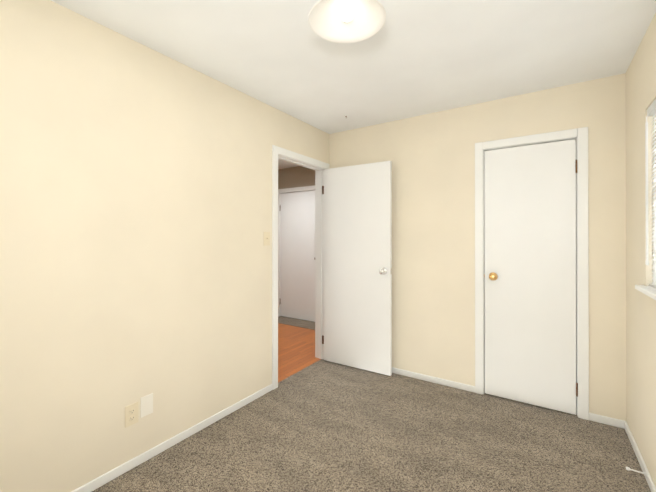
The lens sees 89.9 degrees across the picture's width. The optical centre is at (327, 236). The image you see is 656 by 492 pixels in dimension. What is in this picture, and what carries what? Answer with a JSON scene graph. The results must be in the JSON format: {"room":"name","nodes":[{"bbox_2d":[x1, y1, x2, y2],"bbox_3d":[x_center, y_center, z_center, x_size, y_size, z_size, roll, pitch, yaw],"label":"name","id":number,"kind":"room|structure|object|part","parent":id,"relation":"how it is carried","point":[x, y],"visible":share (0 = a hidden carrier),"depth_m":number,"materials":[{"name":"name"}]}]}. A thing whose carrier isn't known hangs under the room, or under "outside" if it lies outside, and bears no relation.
{"room":"empty bedroom","nodes":[
{"label":"empty bedroom","id":0,"kind":"room"},
{"bbox_2d":[0,0,328,491],"bbox_3d":[-0.738,0.101,2.554,0.120,2.440,5.000,0,0,33],"label":"wall","id":1,"kind":"structure","parent":0,"point":[135,214],"depth_m":1.81,"materials":[{"name":"paint"}]},
{"bbox_2d":[125,402,138,427],"bbox_3d":[-1.113,1.014,1.864,0.007,0.116,0.072,0,0,33],"label":"electrical outlet plate","id":2,"kind":"object","parent":1,"relation":"attached to","point":[131,414],"visible":1,"depth_m":1.86,"materials":[{"name":"beige plastic"}]},
{"bbox_2d":[140,393,152,417],"bbox_3d":[-1.067,0.997,1.936,0.006,0.116,0.072,0,0,33],"label":"electrical outlet cover","id":3,"kind":"object","parent":1,"relation":"attached to","point":[146,404],"visible":1,"depth_m":1.93,"materials":[{"name":"white plastic"}]},
{"bbox_2d":[71,384,272,491],"bbox_3d":[-1.234,1.291,1.676,0.012,0.054,2.753,0,0,33],"label":"baseboard","id":4,"kind":"structure","parent":1,"relation":"attached to","point":[105,478],"depth_m":2.02,"materials":[{"name":"white wood"}]},
{"bbox_2d":[264,232,269,245],"bbox_3d":[-0.511,0.021,2.772,0.019,0.116,0.072,0,0,33],"label":"light switch","id":5,"kind":"object","parent":1,"relation":"attached to","point":[266,238],"visible":1,"depth_m":2.77,"materials":[{"name":"beige plastic"}]},
{"bbox_2d":[272,145,329,389],"bbox_3d":[-0.289,0.269,3.236,0.150,2.107,0.889,0,0,33],"label":"trim","id":6,"kind":"structure","parent":1,"relation":"attached to","point":[292,157],"depth_m":3.33,"materials":[{"name":"white wood"}]},
{"bbox_2d":[324,161,391,375],"bbox_3d":[0.279,0.301,3.294,0.764,2.020,0.161,0,0,32],"label":"entry door","id":7,"kind":"structure","parent":1,"relation":"in","point":[357,266],"depth_m":3.25,"materials":[{"name":"white wood"}]},
{"bbox_2d":[278,166,314,188],"bbox_3d":[-0.316,0.109,5.197,2.080,2.440,0.120,0,0,33],"label":"wall","id":8,"kind":"structure","parent":0,"point":[298,176],"depth_m":5.26,"materials":[{"name":"paint"}]},
{"bbox_2d":[278,185,314,315],"bbox_3d":[-0.416,0.275,5.253,0.964,2.107,0.135,0,0,33],"label":"door frame","id":9,"kind":"structure","parent":8,"relation":"attached to","point":[297,189],"depth_m":5.43,"materials":[{"name":"white wood"}]},
{"bbox_2d":[280,190,314,321],"bbox_3d":[-0.436,0.307,5.224,0.839,2.020,0.161,0,0,33],"label":"hall door","id":10,"kind":"structure","parent":8,"relation":"in","point":[297,255],"depth_m":5.24,"materials":[{"name":"white wood"}]},
{"bbox_2d":[51,0,655,168],"bbox_3d":[-0.592,-1.150,2.462,4.870,0.060,5.000,0,0,33],"label":"ceiling","id":11,"kind":"structure","parent":0,"point":[411,58],"depth_m":1.96,"materials":[{"name":"paint"}]},
{"bbox_2d":[308,0,385,42],"bbox_3d":[0.079,-1.008,1.361,0.320,0.231,0.320,0,0,33],"label":"ceiling light","id":12,"kind":"object","parent":11,"relation":"hanging from","point":[337,21],"visible":1,"depth_m":1.40,"materials":[{"name":"white glass"}]},
{"bbox_3d":[0.079,-0.938,1.361,0.059,0.089,0.059,0,0,33],"label":"bulb","id":13,"kind":"part","parent":12,"relation":"part of","materials":[{"name":"white glass"}]},
{"bbox_2d":[92,359,650,491],"bbox_3d":[0.056,1.342,1.369,2.595,0.050,3.900,0,0,33],"label":"floor carpet","id":14,"kind":"object","parent":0,"point":[322,425],"visible":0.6,"depth_m":2.06,"materials":[{"name":"carpet"}]},
{"bbox_2d":[329,73,625,420],"bbox_3d":[1.064,0.102,2.973,2.430,2.440,0.120,0,0,33],"label":"wall","id":15,"kind":"structure","parent":0,"point":[431,156],"depth_m":2.83,"materials":[{"name":"paint"}]},
{"bbox_2d":[392,367,474,392],"bbox_3d":[0.626,1.295,3.174,1.473,0.054,0.018,0,0,33],"label":"baseboard","id":16,"kind":"structure","parent":15,"relation":"attached to","point":[428,378],"depth_m":2.95,"materials":[{"name":"white wood"}]},
{"bbox_2d":[484,139,577,414],"bbox_3d":[1.571,0.299,2.587,0.629,2.020,0.161,0,0,33],"label":"closet door","id":17,"kind":"structure","parent":15,"relation":"in","point":[530,262],"depth_m":2.56,"materials":[{"name":"white wood"}]},
{"bbox_2d":[475,127,588,419],"bbox_3d":[1.590,0.267,2.617,0.754,2.107,0.135,0,0,33],"label":"trim","id":18,"kind":"structure","parent":15,"relation":"attached to","point":[580,135],"depth_m":2.41,"materials":[{"name":"white wood"}]},
{"bbox_2d":[625,13,655,485],"bbox_3d":[1.090,0.095,0.693,0.120,2.440,3.900,0,0,33],"label":"wall","id":19,"kind":"structure","parent":0,"point":[640,74],"depth_m":1.91,"materials":[{"name":"paint"}]},
{"bbox_2d":[622,420,655,491],"bbox_3d":[1.035,1.288,0.725,0.012,0.054,3.660,0,0,33],"label":"baseboard","id":20,"kind":"structure","parent":19,"relation":"attached to","point":[625,426],"depth_m":1.90,"materials":[{"name":"white wood"}]},
{"bbox_2d":[626,467,646,475],"bbox_3d":[1.677,1.278,1.788,0.083,0.022,0.022,0,0,33],"label":"door stop","id":21,"kind":"object","parent":20,"relation":"attached to","point":[629,469],"visible":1,"depth_m":1.79,"materials":[{"name":"white metal"}]},
{"bbox_2d":[635,285,655,299],"bbox_3d":[1.532,0.287,1.431,0.123,0.025,0.980,0,0,33],"label":"window sill","id":22,"kind":"structure","parent":19,"relation":"attached to","point":[649,291],"depth_m":1.69,"materials":[{"name":"white wood"}]},
{"bbox_2d":[645,99,655,287],"bbox_3d":[1.530,-0.215,1.434,0.058,0.972,0.884,0,0,33],"label":"window blinds","id":23,"kind":"object","parent":19,"relation":"attached to","point":[651,110],"visible":1,"depth_m":1.78,"materials":[{"name":"white plastic"}]},
{"label":"outside","id":24,"kind":"structure","parent":0,"visible":0},
{"bbox_2d":[278,316,314,329],"bbox_3d":[-0.214,1.352,5.348,2.320,0.054,1.150,0,0,33],"label":"floor","id":25,"kind":"structure","parent":24,"point":[301,323],"depth_m":5.04,"materials":[{"name":"grey carpet"}]},
{"bbox_2d":[278,323,320,382],"bbox_3d":[-1.451,1.348,3.468,2.320,0.050,3.350,0,0,33],"label":"floor","id":26,"kind":"structure","parent":24,"point":[296,349],"depth_m":3.84,"materials":[{"name":"orange wood"}]}
]}

